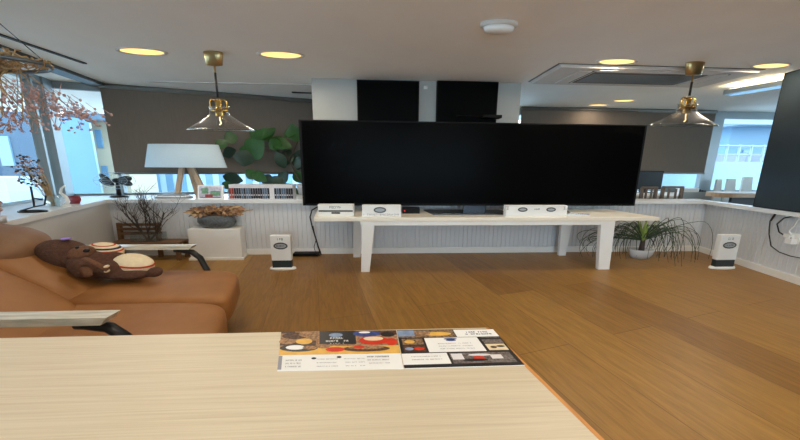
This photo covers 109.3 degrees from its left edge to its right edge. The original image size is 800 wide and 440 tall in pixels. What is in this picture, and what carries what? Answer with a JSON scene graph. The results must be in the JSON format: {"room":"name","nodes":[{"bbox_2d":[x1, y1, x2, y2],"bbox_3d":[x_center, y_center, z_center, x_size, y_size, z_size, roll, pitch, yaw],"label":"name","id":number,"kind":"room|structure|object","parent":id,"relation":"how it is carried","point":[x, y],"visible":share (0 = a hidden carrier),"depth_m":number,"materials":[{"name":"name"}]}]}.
{"room":"cafe","nodes":[
{"label":"cafe","id":0,"kind":"room"},
{"bbox_2d":[18,203,114,244],"bbox_3d":[-2.325,0.851,0.250,0.160,0.760,8.400,-5,12,-25],"label":"wall","id":1,"kind":"structure","parent":0,"point":[87,226],"depth_m":3.35,"materials":[{"name":"paint"}]},
{"bbox_2d":[1,66,74,206],"bbox_3d":[-3.129,-0.422,0.304,0.120,1.650,8.620,-5,12,-25],"label":"window","id":2,"kind":"structure","parent":1,"relation":"in","point":[38,139],"depth_m":3.91,"materials":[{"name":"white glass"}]},
{"bbox_2d":[0,193,302,224],"bbox_3d":[-1.368,0.305,1.006,3.563,0.050,9.098,-5,12,-25],"label":"windowsill","id":3,"kind":"structure","parent":1,"relation":"attached to","point":[13,217],"depth_m":3.74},
{"bbox_2d":[0,201,6,222],"bbox_3d":[-3.217,-0.074,2.270,0.121,0.201,0.077,0,11,-3],"label":"posy","id":4,"kind":"object","parent":3,"relation":"on","point":[3,218],"visible":0.96,"depth_m":2.28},
{"bbox_2d":[0,215,6,222],"bbox_3d":[-3.218,-0.006,2.285,0.070,0.062,0.068,0,11,-3],"label":"vase","id":5,"kind":"object","parent":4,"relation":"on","point":[3,218],"depth_m":2.28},
{"bbox_2d":[17,187,47,212],"bbox_3d":[-3.648,-0.203,2.804,0.265,0.250,0.136,0,11,-3],"label":"candle holder","id":6,"kind":"object","parent":3,"relation":"on","point":[25,210],"visible":1,"depth_m":2.82,"materials":[{"name":"metal"}]},
{"bbox_2d":[10,154,60,205],"bbox_3d":[-3.954,-0.424,3.109,0.365,0.570,0.160,0,11,-3],"label":"bouquet","id":7,"kind":"object","parent":3,"relation":"on","point":[41,183],"visible":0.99,"depth_m":3.10,"materials":[{"name":"brown plant"}]},
{"bbox_2d":[59,185,70,205],"bbox_3d":[-3.822,-0.279,3.229,0.100,0.241,0.060,0,11,-3],"label":"figurine","id":8,"kind":"object","parent":3,"relation":"on","point":[67,201],"visible":0.95,"depth_m":3.22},
{"bbox_2d":[68,196,80,203],"bbox_3d":[-3.954,-0.244,3.447,0.150,0.090,0.070,0,11,-3],"label":"pot","id":9,"kind":"object","parent":3,"relation":"on","point":[73,199],"visible":0.91,"depth_m":3.42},
{"bbox_2d":[93,172,135,197],"bbox_3d":[-4.122,-0.515,4.142,0.588,0.364,0.120,0,11,-3],"label":"desk fan","id":10,"kind":"object","parent":3,"relation":"on","point":[123,180],"visible":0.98,"depth_m":4.11,"materials":[{"name":"metal"}]},
{"bbox_2d":[155,196,192,197],"bbox_3d":[-3.282,-0.330,4.128,0.460,0.019,0.120,0,11,-3],"label":"magazine","id":11,"kind":"object","parent":3,"relation":"on","point":[190,196],"visible":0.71,"depth_m":4.07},
{"bbox_2d":[156,195,190,196],"bbox_3d":[-3.287,-0.349,4.125,0.410,0.019,0.120,0,11,-3],"label":"magazine","id":12,"kind":"object","parent":11,"relation":"on","point":[185,195],"visible":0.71,"depth_m":4.07,"materials":[{"name":"white paper"}]},
{"bbox_2d":[157,194,188,195],"bbox_3d":[-3.292,-0.368,4.121,0.360,0.019,0.120,0,11,-3],"label":"magazine","id":13,"kind":"object","parent":12,"relation":"on","point":[157,194],"visible":1,"depth_m":4.06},
{"bbox_2d":[145,144,226,195],"bbox_3d":[-3.141,-0.720,4.191,1.161,0.764,0.268,0,11,-3],"label":"table lamp","id":14,"kind":"object","parent":3,"relation":"on","point":[191,157],"visible":0.98,"depth_m":4.06,"materials":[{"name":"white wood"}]},
{"bbox_2d":[198,185,223,198],"bbox_3d":[-2.681,-0.394,4.025,0.348,0.193,0.060,0,11,-3],"label":"picture card","id":15,"kind":"object","parent":3,"relation":"on","point":[204,191],"visible":0.92,"depth_m":4.01,"materials":[{"name":"white paper"}]},
{"bbox_2d":[231,184,234,198],"bbox_3d":[-2.373,-0.412,4.093,0.030,0.208,0.152,0,11,-3],"label":"case","id":16,"kind":"object","parent":3,"relation":"on","point":[232,187],"visible":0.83,"depth_m":4.02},
{"bbox_2d":[233,184,236,198],"bbox_3d":[-2.340,-0.412,4.094,0.030,0.208,0.152,0,11,-3],"label":"case","id":17,"kind":"object","parent":3,"relation":"on","point":[234,185],"visible":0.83,"depth_m":4.02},
{"bbox_2d":[238,184,241,198],"bbox_3d":[-2.274,-0.412,4.098,0.030,0.208,0.152,0,11,-3],"label":"case","id":18,"kind":"object","parent":3,"relation":"on","point":[239,185],"visible":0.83,"depth_m":4.02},
{"bbox_2d":[243,184,246,198],"bbox_3d":[-2.208,-0.412,4.101,0.030,0.208,0.152,0,11,-3],"label":"case","id":19,"kind":"object","parent":3,"relation":"on","point":[244,187],"visible":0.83,"depth_m":4.03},
{"bbox_2d":[245,184,248,198],"bbox_3d":[-2.175,-0.412,4.103,0.030,0.208,0.152,0,11,-3],"label":"case","id":20,"kind":"object","parent":3,"relation":"on","point":[246,185],"visible":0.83,"depth_m":4.03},
{"bbox_2d":[250,184,253,198],"bbox_3d":[-2.110,-0.412,4.106,0.030,0.208,0.152,0,11,-3],"label":"case","id":21,"kind":"object","parent":3,"relation":"on","point":[251,186],"visible":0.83,"depth_m":4.03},
{"bbox_2d":[215,124,301,194],"bbox_3d":[-2.149,-0.926,4.613,1.496,1.227,0.315,0,11,-3],"label":"leafy plant","id":22,"kind":"object","parent":3,"relation":"on","point":[252,149],"visible":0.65,"depth_m":4.54,"materials":[{"name":"green plant"}]},
{"bbox_2d":[257,184,260,198],"bbox_3d":[-2.011,-0.413,4.111,0.030,0.208,0.152,0,11,-3],"label":"case","id":23,"kind":"object","parent":3,"relation":"on","point":[258,185],"visible":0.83,"depth_m":4.04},
{"bbox_2d":[264,184,267,198],"bbox_3d":[-1.912,-0.413,4.116,0.030,0.208,0.152,0,11,-3],"label":"case","id":24,"kind":"object","parent":3,"relation":"on","point":[265,185],"visible":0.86,"depth_m":4.05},
{"bbox_2d":[271,184,274,198],"bbox_3d":[-1.814,-0.413,4.121,0.030,0.208,0.152,0,11,-3],"label":"case","id":25,"kind":"object","parent":3,"relation":"on","point":[272,185],"visible":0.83,"depth_m":4.05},
{"bbox_2d":[276,184,279,198],"bbox_3d":[-1.748,-0.413,4.125,0.030,0.208,0.152,0,11,-3],"label":"case","id":26,"kind":"object","parent":3,"relation":"on","point":[277,185],"visible":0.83,"depth_m":4.05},
{"bbox_2d":[281,184,283,198],"bbox_3d":[-1.682,-0.413,4.128,0.030,0.208,0.152,0,11,-3],"label":"case","id":27,"kind":"object","parent":3,"relation":"on","point":[282,188],"visible":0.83,"depth_m":4.06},
{"bbox_2d":[288,184,291,198],"bbox_3d":[-1.584,-0.413,4.133,0.030,0.208,0.152,0,11,-3],"label":"case","id":28,"kind":"object","parent":3,"relation":"on","point":[289,188],"visible":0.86,"depth_m":4.06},
{"bbox_2d":[290,184,295,198],"bbox_3d":[-1.551,-0.413,4.135,0.030,0.208,0.152,0,11,-3],"label":"case","id":29,"kind":"object","parent":3,"relation":"on","point":[293,186],"visible":0.98,"depth_m":4.09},
{"bbox_2d":[0,0,799,123],"bbox_3d":[0.532,-1.476,1.279,19.200,0.120,11.400,0,11,-3],"label":"ceiling","id":30,"kind":"structure","parent":0,"point":[412,40],"depth_m":2.68,"materials":[{"name":"paint"}]},
{"bbox_2d":[0,34,86,63],"bbox_3d":[-3.653,-1.737,2.856,0.045,0.012,0.919,0,11,-2],"label":"ceiling track","id":31,"kind":"object","parent":30,"relation":"attached to","point":[1,35],"visible":1,"depth_m":2.90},
{"bbox_2d":[0,24,112,133],"bbox_3d":[-2.477,-1.033,1.731,1.119,0.964,0.451,0,11,-3],"label":"wreath","id":32,"kind":"object","parent":30,"relation":"hanging from","point":[15,67],"visible":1,"depth_m":1.81,"materials":[{"name":"plant"}]},
{"bbox_2d":[115,47,167,55],"bbox_3d":[-2.680,-1.748,2.951,0.497,0.010,0.205,0,11,-3],"label":"recessed light","id":33,"kind":"object","parent":30,"relation":"in","point":[128,50],"visible":1,"depth_m":2.95,"materials":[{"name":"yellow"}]},
{"bbox_2d":[120,49,163,54],"bbox_3d":[-2.680,-1.750,2.950,0.417,0.001,0.172,0,11,-3],"label":"diffuser","id":34,"kind":"object","parent":33,"relation":"attached to","point":[135,51],"depth_m":2.95,"materials":[{"name":"plastic"}]},
{"bbox_2d":[186,51,253,129],"bbox_3d":[-1.950,-1.362,3.028,0.723,0.786,0.172,0,11,-3],"label":"pendant lamp","id":35,"kind":"object","parent":30,"relation":"hanging from","point":[212,58],"visible":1,"depth_m":3.00,"materials":[{"name":"gold metal"}]},
{"bbox_2d":[215,99,223,124],"bbox_3d":[-1.951,-1.149,3.068,0.086,0.305,0.024,0,11,-3],"label":"socket","id":36,"kind":"object","parent":35,"relation":"attached to","point":[219,111],"depth_m":3.05,"materials":[{"name":"metal"}]},
{"bbox_2d":[145,81,311,84],"bbox_3d":[-2.312,-1.951,4.056,2.545,0.012,0.028,0,11,-2],"label":"ceiling vent","id":37,"kind":"object","parent":30,"relation":"in","point":[145,81],"visible":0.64,"depth_m":4.04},
{"bbox_2d":[257,51,304,58],"bbox_3d":[-1.262,-1.749,3.012,0.492,0.010,0.203,0,11,-3],"label":"recessed light","id":38,"kind":"object","parent":30,"relation":"in","point":[269,54],"visible":1,"depth_m":3.00,"materials":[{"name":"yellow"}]},
{"bbox_2d":[261,52,300,57],"bbox_3d":[-1.262,-1.751,3.012,0.413,0.001,0.171,0,11,-3],"label":"diffuser","id":39,"kind":"object","parent":38,"relation":"attached to","point":[270,54],"depth_m":3.02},
{"bbox_2d":[480,19,517,34],"bbox_3d":[0.768,-1.557,2.239,0.302,0.070,0.249,0,11,-3],"label":"smoke detector","id":40,"kind":"object","parent":30,"relation":"attached to","point":[492,26],"visible":1,"depth_m":2.23,"materials":[{"name":"plastic"}]},
{"bbox_2d":[587,104,608,105],"bbox_3d":[3.674,-2.133,5.271,0.398,0.010,0.165,0,11,-3],"label":"recessed light","id":41,"kind":"object","parent":30,"relation":"in","point":[588,104],"visible":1,"depth_m":5.26,"materials":[{"name":"yellow"}]},
{"bbox_2d":[596,58,637,64],"bbox_3d":[2.388,-1.741,3.126,0.455,0.010,0.188,0,11,-3],"label":"recessed light","id":42,"kind":"object","parent":30,"relation":"in","point":[611,61],"visible":1,"depth_m":3.12,"materials":[{"name":"yellow"}]},
{"bbox_2d":[600,59,633,63],"bbox_3d":[2.388,-1.743,3.126,0.382,0.001,0.158,0,11,-3],"label":"diffuser","id":43,"kind":"object","parent":42,"relation":"attached to","point":[617,61],"depth_m":3.12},
{"bbox_2d":[612,99,635,101],"bbox_3d":[3.876,-2.064,4.915,0.405,0.010,0.167,0,11,-3],"label":"recessed light","id":44,"kind":"object","parent":30,"relation":"in","point":[618,100],"visible":1,"depth_m":4.91,"materials":[{"name":"yellow"}]},
{"bbox_2d":[528,63,764,87],"bbox_3d":[3.015,-1.808,3.608,2.500,0.046,0.706,0,11,-3],"label":"air conditioner","id":45,"kind":"object","parent":30,"relation":"attached to","point":[561,73],"visible":0.98,"depth_m":3.48,"materials":[{"name":"plastic"}]},
{"bbox_2d":[572,72,707,84],"bbox_3d":[3.015,-1.793,3.610,1.420,0.008,0.420,0,11,-3],"label":"grille","id":46,"kind":"object","parent":45,"relation":"attached to","point":[605,78],"depth_m":3.59,"materials":[{"name":"metal"}]},
{"bbox_2d":[649,61,718,125],"bbox_3d":[3.270,-1.413,3.207,0.822,0.672,0.196,0,11,-3],"label":"pendant lamp","id":47,"kind":"object","parent":30,"relation":"hanging from","point":[694,68],"visible":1,"depth_m":3.20,"materials":[{"name":"gold metal"}]},
{"bbox_2d":[682,97,691,124],"bbox_3d":[3.268,-1.244,3.239,0.097,0.305,0.028,0,11,-3],"label":"bulb","id":48,"kind":"object","parent":47,"relation":"attached to","point":[686,108],"depth_m":3.22,"materials":[{"name":"gold"}]},
{"bbox_2d":[723,80,782,95],"bbox_3d":[4.760,-1.779,3.748,0.200,0.128,0.620,-3,11,-20],"label":"uplight","id":49,"kind":"object","parent":30,"relation":"hanging from","point":[775,84],"visible":0.62,"depth_m":3.77,"materials":[{"name":"white metal"}]},
{"bbox_2d":[750,62,791,68],"bbox_3d":[4.195,-1.743,3.212,0.440,0.010,0.182,0,11,-3],"label":"recessed light","id":50,"kind":"object","parent":30,"relation":"in","point":[776,64],"visible":1,"depth_m":3.21,"materials":[{"name":"yellow"}]},
{"bbox_2d":[753,64,787,67],"bbox_3d":[4.195,-1.745,3.212,0.369,0.001,0.153,0,11,-3],"label":"diffuser","id":51,"kind":"object","parent":50,"relation":"attached to","point":[764,65],"depth_m":3.21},
{"bbox_2d":[108,78,706,248],"bbox_3d":[0.351,-0.731,4.247,8.820,2.440,0.330,0,11,-3],"label":"wall","id":52,"kind":"structure","parent":0,"point":[265,220],"depth_m":4.17,"materials":[{"name":"paint"}]},
{"bbox_2d":[0,44,105,86],"bbox_3d":[-3.896,-1.603,2.203,0.200,0.040,4.154,-2,11,-14],"label":"trim","id":53,"kind":"structure","parent":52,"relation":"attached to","point":[58,70],"depth_m":3.61,"materials":[{"name":"metal"}]},
{"bbox_2d":[357,80,418,120],"bbox_3d":[-0.162,-1.453,3.918,0.843,0.872,0.047,0,11,-3],"label":"wall panel","id":54,"kind":"object","parent":52,"relation":"attached to","point":[377,100],"visible":0.56,"depth_m":3.86,"materials":[{"name":"black plastic"}]},
{"bbox_2d":[126,246,697,254],"bbox_3d":[0.341,0.459,4.291,8.800,0.085,0.017,0,11,-3],"label":"baseboard","id":55,"kind":"structure","parent":52,"relation":"attached to","point":[569,248],"depth_m":4.30,"materials":[{"name":"wood"}]},
{"bbox_2d":[436,80,498,122],"bbox_3d":[0.926,-1.462,3.973,0.853,0.886,0.047,0,11,-3],"label":"wall panel","id":56,"kind":"object","parent":52,"relation":"attached to","point":[453,98],"visible":0.48,"depth_m":3.92,"materials":[{"name":"black plastic"}]},
{"bbox_2d":[457,115,501,118],"bbox_3d":[1.087,-1.423,3.910,0.610,0.040,0.110,0,11,-3],"label":"bar","id":57,"kind":"object","parent":56,"relation":"attached to","point":[482,116],"visible":1,"depth_m":3.87,"materials":[{"name":"black plastic"}]},
{"bbox_2d":[635,199,703,203],"bbox_3d":[1.815,-0.289,4.314,5.970,0.050,0.250,0,11,-3],"label":"trim","id":58,"kind":"structure","parent":52,"relation":"attached to","point":[637,201],"depth_m":4.32,"materials":[{"name":"wood"}]},
{"bbox_2d":[146,251,799,439],"bbox_3d":[0.512,1.040,1.750,19.200,0.120,11.400,0,11,-3],"label":"floor","id":59,"kind":"structure","parent":0,"point":[651,348],"depth_m":2.46,"materials":[{"name":"brown wood"}]},
{"bbox_2d":[0,223,239,337],"bbox_3d":[-2.163,0.510,1.808,2.408,0.867,1.201,0,11,-3],"label":"leather sofa","id":60,"kind":"object","parent":59,"relation":"on","point":[39,298],"visible":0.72,"depth_m":1.79,"materials":[{"name":"leather"}]},
{"bbox_2d":[0,270,75,337],"bbox_3d":[-2.220,0.487,1.489,0.877,0.515,0.590,0,11,-3],"label":"cushion","id":61,"kind":"object","parent":60,"relation":"on","point":[17,294],"depth_m":1.58,"materials":[{"name":"leather"}]},
{"bbox_2d":[0,255,104,299],"bbox_3d":[-2.564,0.378,2.057,0.877,0.515,0.590,0,11,-3],"label":"cushion","id":62,"kind":"object","parent":60,"relation":"on","point":[56,279],"depth_m":1.89,"materials":[{"name":"leather"}]},
{"bbox_2d":[34,237,162,279],"bbox_3d":[-2.197,0.291,2.084,0.869,0.319,0.325,0,11,-3],"label":"plush toy","id":63,"kind":"object","parent":60,"relation":"on","point":[81,260],"visible":0.89,"depth_m":2.02,"materials":[{"name":"fabric"}]},
{"bbox_2d":[87,242,124,252],"bbox_3d":[-2.313,0.250,2.219,0.253,0.152,0.200,0,11,-3],"label":"round cushion","id":64,"kind":"object","parent":60,"relation":"on","point":[105,247],"visible":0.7,"depth_m":2.19,"materials":[{"name":"fabric"}]},
{"bbox_2d":[38,303,227,336],"bbox_3d":[-1.614,0.678,1.579,1.337,0.222,0.575,0,11,-3],"label":"seat cushion","id":65,"kind":"object","parent":60,"relation":"on","point":[136,318],"depth_m":1.62,"materials":[{"name":"leather"}]},
{"bbox_2d":[113,253,154,270],"bbox_3d":[-2.066,0.344,2.199,0.281,0.170,0.220,0,11,-3],"label":"round cushion","id":66,"kind":"object","parent":60,"relation":"on","point":[129,261],"visible":0.72,"depth_m":2.14,"materials":[{"name":"fabric"}]},
{"bbox_2d":[69,271,239,319],"bbox_3d":[-1.849,0.571,2.130,1.341,0.225,0.590,0,11,-3],"label":"seat cushion","id":67,"kind":"object","parent":60,"relation":"on","point":[219,288],"depth_m":1.98,"materials":[{"name":"leather"}]},
{"bbox_2d":[110,222,189,260],"bbox_3d":[-3.455,0.295,3.921,0.972,0.483,0.260,0,11,-3],"label":"wooden bench","id":68,"kind":"object","parent":59,"relation":"on","point":[119,225],"visible":0.58,"depth_m":3.95,"materials":[{"name":"brown wood"}]},
{"bbox_2d":[108,182,181,240],"bbox_3d":[-3.403,-0.111,3.821,1.008,0.805,0.180,0,11,-3],"label":"dried branches","id":69,"kind":"object","parent":68,"relation":"on","point":[145,210],"visible":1,"depth_m":3.83,"materials":[{"name":"brown plant"}]},
{"bbox_2d":[187,226,247,259],"bbox_3d":[-2.548,0.318,3.976,0.776,0.432,0.240,0,11,-3],"label":"plinth","id":70,"kind":"object","parent":59,"relation":"on","point":[229,243],"visible":0.88,"depth_m":3.88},
{"bbox_2d":[183,205,252,227],"bbox_3d":[-2.488,-0.057,3.931,0.907,0.323,0.267,0,11,-3],"label":"bowl","id":71,"kind":"object","parent":70,"relation":"on","point":[208,216],"visible":1,"depth_m":3.85,"materials":[{"name":"stone"}]},
{"bbox_2d":[270,234,295,270],"bbox_3d":[-1.476,0.402,3.549,0.326,0.442,0.110,0,11,-3],"label":"tower","id":72,"kind":"object","parent":59,"relation":"on","point":[281,244],"visible":1,"depth_m":3.52,"materials":[{"name":"plastic"}]},
{"bbox_2d":[0,328,603,439],"bbox_3d":[-0.595,0.842,0.477,2.358,0.720,1.125,0,11,-3],"label":"dining table","id":73,"kind":"object","parent":59,"relation":"on","point":[216,386],"visible":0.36,"depth_m":0.70,"materials":[{"name":"beige wood"}]},
{"bbox_2d":[277,330,403,370],"bbox_3d":[-0.198,0.401,0.886,0.407,0.002,0.198,0,11,-3],"label":"brochure","id":74,"kind":"object","parent":73,"relation":"on","point":[373,349],"visible":1,"depth_m":0.87,"materials":[{"name":"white paper"}]},
{"bbox_2d":[397,329,524,368],"bbox_3d":[0.174,0.401,0.902,0.362,0.003,0.191,0,11,-3],"label":"brochure","id":75,"kind":"object","parent":73,"relation":"on","point":[441,348],"visible":1,"depth_m":0.88,"materials":[{"name":"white paper"}]},
{"bbox_2d":[293,251,319,256],"bbox_3d":[-1.363,0.494,4.138,0.360,0.045,0.120,0,11,-3],"label":"power strip","id":76,"kind":"object","parent":59,"relation":"on","point":[296,253],"visible":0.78,"depth_m":4.08,"materials":[{"name":"black plastic"}]},
{"bbox_2d":[314,209,658,271],"bbox_3d":[1.036,0.239,3.863,4.392,0.685,0.730,0,11,-3],"label":"tv stand","id":77,"kind":"object","parent":59,"relation":"on","point":[605,219],"visible":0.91,"depth_m":3.53,"materials":[{"name":"wood"}]},
{"bbox_2d":[309,206,321,255],"bbox_3d":[-1.197,0.155,3.994,0.147,0.717,0.074,0,11,-3],"label":"power cable","id":78,"kind":"object","parent":77,"relation":"hanging from","point":[317,206],"visible":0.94,"depth_m":4.00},
{"bbox_2d":[318,204,354,215],"bbox_3d":[-0.777,-0.123,3.470,0.428,0.144,0.103,0,11,-3],"label":"media box","id":79,"kind":"object","parent":77,"relation":"on","point":[323,209],"visible":1,"depth_m":3.42,"materials":[{"name":"plastic"}]},
{"bbox_2d":[362,204,400,216],"bbox_3d":[-0.226,-0.117,3.470,0.471,0.139,0.082,0,11,-3],"label":"box","id":80,"kind":"object","parent":77,"relation":"on","point":[368,210],"visible":1,"depth_m":3.43,"materials":[{"name":"cardboard"}]},
{"bbox_2d":[402,207,419,213],"bbox_3d":[0.142,-0.130,3.721,0.225,0.078,0.102,0,11,-3],"label":"black tuner","id":81,"kind":"object","parent":77,"relation":"on","point":[405,210],"visible":1,"depth_m":3.67,"materials":[{"name":"plastic"}]},
{"bbox_2d":[298,119,647,214],"bbox_3d":[0.996,-0.665,3.676,4.510,1.160,0.400,0,11,-3],"label":"television","id":82,"kind":"object","parent":77,"relation":"on","point":[474,166],"visible":0.91,"depth_m":3.70,"materials":[{"name":"black plastic"}]},
{"bbox_2d":[503,205,567,215],"bbox_3d":[1.699,-0.118,3.569,0.784,0.136,0.082,0,11,-3],"label":"box","id":83,"kind":"object","parent":77,"relation":"on","point":[509,210],"visible":1,"depth_m":3.53,"materials":[{"name":"cardboard"}]},
{"bbox_2d":[577,217,712,265],"bbox_3d":[3.492,0.274,4.027,1.902,0.593,0.673,0,11,-3],"label":"spiky plant","id":84,"kind":"object","parent":59,"relation":"on","point":[640,252],"visible":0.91,"depth_m":4.06,"materials":[{"name":"green plant"}]},
{"bbox_2d":[638,187,657,198],"bbox_3d":[4.032,-0.078,4.835,0.272,0.997,0.330,0,11,-3],"label":"wooden chair","id":85,"kind":"object","parent":59,"relation":"on","point":[655,192],"visible":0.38,"depth_m":4.61,"materials":[{"name":"brown wood"}]},
{"bbox_2d":[636,191,678,198],"bbox_3d":[4.483,-0.084,5.311,2.500,0.840,1.000,0,11,-3],"label":"desk","id":86,"kind":"object","parent":59,"relation":"on","point":[671,195],"visible":0.07,"depth_m":4.84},
{"bbox_2d":[637,171,663,192],"bbox_3d":[4.590,-0.716,5.320,0.640,0.402,0.160,0,11,-3],"label":"monitor","id":87,"kind":"object","parent":86,"relation":"on","point":[646,178],"visible":0.51,"depth_m":5.29,"materials":[{"name":"black plastic"}]},
{"bbox_2d":[676,188,698,191],"bbox_3d":[5.623,-0.587,5.560,0.360,0.075,0.120,0,11,-3],"label":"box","id":88,"kind":"object","parent":86,"relation":"on","point":[685,189],"visible":0.57,"depth_m":5.50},
{"bbox_2d":[659,186,684,198],"bbox_3d":[4.431,-0.084,4.854,0.360,1.007,0.330,0,11,-3],"label":"wooden chair","id":89,"kind":"object","parent":59,"relation":"on","point":[662,191],"visible":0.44,"depth_m":4.63,"materials":[{"name":"brown wood"}]},
{"bbox_2d":[711,179,721,201],"bbox_3d":[6.613,-0.286,5.841,0.193,1.075,0.320,0,11,-3],"label":"chair","id":90,"kind":"object","parent":59,"relation":"on","point":[718,182],"visible":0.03,"depth_m":5.89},
{"bbox_2d":[708,234,740,268],"bbox_3d":[4.248,0.410,3.708,0.352,0.456,0.110,0,11,-3],"label":"tower","id":91,"kind":"object","parent":59,"relation":"on","point":[726,246],"visible":1,"depth_m":3.68,"materials":[{"name":"plastic"}]},
{"bbox_2d":[721,179,735,202],"bbox_3d":[6.884,-0.292,5.854,0.259,1.086,0.320,0,11,-3],"label":"chair","id":92,"kind":"object","parent":59,"relation":"on","point":[730,184],"visible":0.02,"depth_m":5.91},
{"bbox_2d":[705,191,755,205],"bbox_3d":[6.779,-0.061,5.179,2.528,0.880,0.400,0,11,-3],"label":"table","id":93,"kind":"object","parent":59,"relation":"on","point":[737,197],"visible":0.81,"depth_m":4.95,"materials":[{"name":"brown wood"}]},
{"bbox_2d":[739,177,752,191],"bbox_3d":[7.236,-0.314,5.869,0.282,1.129,0.320,0,11,-3],"label":"chair","id":94,"kind":"object","parent":59,"relation":"on","point":[746,183],"visible":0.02,"depth_m":5.91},
{"bbox_2d":[636,192,721,201],"bbox_3d":[5.591,-0.210,6.139,7.900,0.800,0.160,0,11,-3],"label":"wall","id":95,"kind":"structure","parent":0,"point":[686,195],"depth_m":6.04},
{"bbox_2d":[519,107,774,191],"bbox_3d":[5.602,-1.405,5.895,7.900,1.640,0.090,0,11,-3],"label":"window","id":96,"kind":"structure","parent":95,"relation":"in","point":[703,181],"depth_m":5.85,"materials":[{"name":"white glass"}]},
{"bbox_2d":[521,106,717,173],"bbox_3d":[4.316,-1.563,5.666,3.970,1.256,0.064,0,11,-3],"label":"roller blind","id":97,"kind":"object","parent":96,"relation":"attached to","point":[673,147],"visible":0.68,"depth_m":5.67,"materials":[{"name":"fabric"}]},
{"bbox_2d":[699,204,799,276],"bbox_3d":[4.229,0.787,0.865,0.160,0.760,7.400,2,11,9],"label":"wall","id":98,"kind":"structure","parent":0,"point":[753,226],"depth_m":3.68,"materials":[{"name":"paint"}]},
{"bbox_2d":[698,246,799,284],"bbox_3d":[4.151,1.100,1.024,0.019,0.085,7.170,2,11,9],"label":"baseboard","id":99,"kind":"structure","parent":98,"relation":"attached to","point":[763,269],"depth_m":3.57,"materials":[{"name":"wood"}]},
{"bbox_2d":[700,199,799,217],"bbox_3d":[4.144,0.337,1.063,0.340,0.050,7.283,2,11,7],"label":"trim","id":100,"kind":"structure","parent":98,"relation":"attached to","point":[709,202],"depth_m":3.67,"materials":[{"name":"wood"}]},
{"bbox_2d":[753,69,799,212],"bbox_3d":[4.397,-0.779,2.572,0.052,1.586,1.900,2,11,9],"label":"wall display","id":101,"kind":"object","parent":100,"relation":"on","point":[778,188],"visible":1,"depth_m":3.32,"materials":[{"name":"black plastic"}]},
{"bbox_2d":[768,214,799,257],"bbox_3d":[4.538,0.152,3.348,0.023,0.515,0.392,2,11,9],"label":"cable","id":102,"kind":"object","parent":98,"relation":"attached to","point":[774,215],"visible":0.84,"depth_m":3.42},
{"bbox_2d":[783,232,799,243],"bbox_3d":[4.527,0.210,3.295,0.072,0.125,0.120,2,11,9],"label":"wall outlet","id":103,"kind":"object","parent":98,"relation":"attached to","point":[795,239],"visible":0.92,"depth_m":3.27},
{"bbox_3d":[-3.216,-0.041,5.003,3.418,0.750,0.995,0,11,-3],"label":"wall","id":104,"kind":"structure","parent":0,"visible":0},
{"bbox_2d":[51,80,228,195],"bbox_3d":[-3.239,-1.248,4.711,3.596,1.650,0.090,-3,11,-17],"label":"window","id":105,"kind":"structure","parent":104,"relation":"in","point":[65,85],"depth_m":4.17,"materials":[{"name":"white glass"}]},
{"bbox_2d":[98,84,312,173],"bbox_3d":[-2.949,-1.410,4.667,2.960,1.301,0.064,-3,11,-17],"label":"roller blind","id":106,"kind":"object","parent":105,"relation":"attached to","point":[142,116],"visible":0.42,"depth_m":4.50,"materials":[{"name":"fabric"}]},
{"label":"outside","id":107,"kind":"structure","parent":0,"visible":0},
{"bbox_3d":[9.182,2.509,16.228,160.000,0.200,150.000,0,11,-3],"label":"ground","id":108,"kind":"structure","parent":107,"visible":0},
{"bbox_2d":[0,112,40,175],"bbox_3d":[-20.289,-1.966,12.536,9.973,9.500,3.000,0,11,-3],"label":"building","id":109,"kind":"structure","parent":108,"relation":"on","point":[15,143],"depth_m":11.91,"materials":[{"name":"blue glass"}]},
{"bbox_2d":[0,176,43,202],"bbox_3d":[-15.411,0.947,9.821,6.226,4.847,1.500,0,11,-3],"label":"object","id":110,"kind":"object","parent":108,"relation":"on","point":[11,190],"visible":0.2,"depth_m":9.08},
{"bbox_2d":[59,116,101,193],"bbox_3d":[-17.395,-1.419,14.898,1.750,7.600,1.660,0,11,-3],"label":"building","id":111,"kind":"structure","parent":108,"relation":"on","point":[79,149],"depth_m":14.68,"materials":[{"name":"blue glass"}]},
{"bbox_2d":[89,113,103,192],"bbox_3d":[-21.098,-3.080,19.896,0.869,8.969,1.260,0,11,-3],"label":"house","id":112,"kind":"structure","parent":108,"relation":"on","point":[90,126],"depth_m":19.25,"materials":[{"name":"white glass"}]},
{"bbox_2d":[66,113,158,192],"bbox_3d":[-16.692,-2.100,17.588,2.796,7.959,3.400,0,11,-3],"label":"building","id":113,"kind":"structure","parent":108,"relation":"on","point":[100,134],"depth_m":16.44,"materials":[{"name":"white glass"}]},
{"bbox_2d":[156,174,301,191],"bbox_3d":[-12.864,-2.796,25.775,14.727,6.375,7.060,0,11,-3],"label":"building","id":114,"kind":"structure","parent":108,"relation":"on","point":[166,182],"depth_m":22.03,"materials":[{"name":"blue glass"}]},
{"bbox_2d":[661,162,762,189],"bbox_3d":[14.469,0.843,9.822,14.093,5.514,0.300,0,11,-3],"label":"wall","id":115,"kind":"structure","parent":108,"relation":"on","point":[722,170],"depth_m":9.02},
{"bbox_2d":[716,153,764,161],"bbox_3d":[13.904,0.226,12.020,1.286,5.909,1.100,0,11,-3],"label":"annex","id":116,"kind":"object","parent":108,"relation":"on","point":[720,158],"visible":0.14,"depth_m":11.10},
{"bbox_2d":[717,144,766,161],"bbox_3d":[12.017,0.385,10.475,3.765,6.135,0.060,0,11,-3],"label":"railing","id":117,"kind":"object","parent":108,"relation":"on","point":[727,146],"visible":0.22,"depth_m":9.94,"materials":[{"name":"metal"}]},
{"bbox_2d":[718,123,771,153],"bbox_3d":[15.912,-1.196,15.780,4.806,7.352,7.400,0,11,-3],"label":"house","id":118,"kind":"structure","parent":108,"relation":"on","point":[732,134],"depth_m":12.34,"materials":[{"name":"glass"}]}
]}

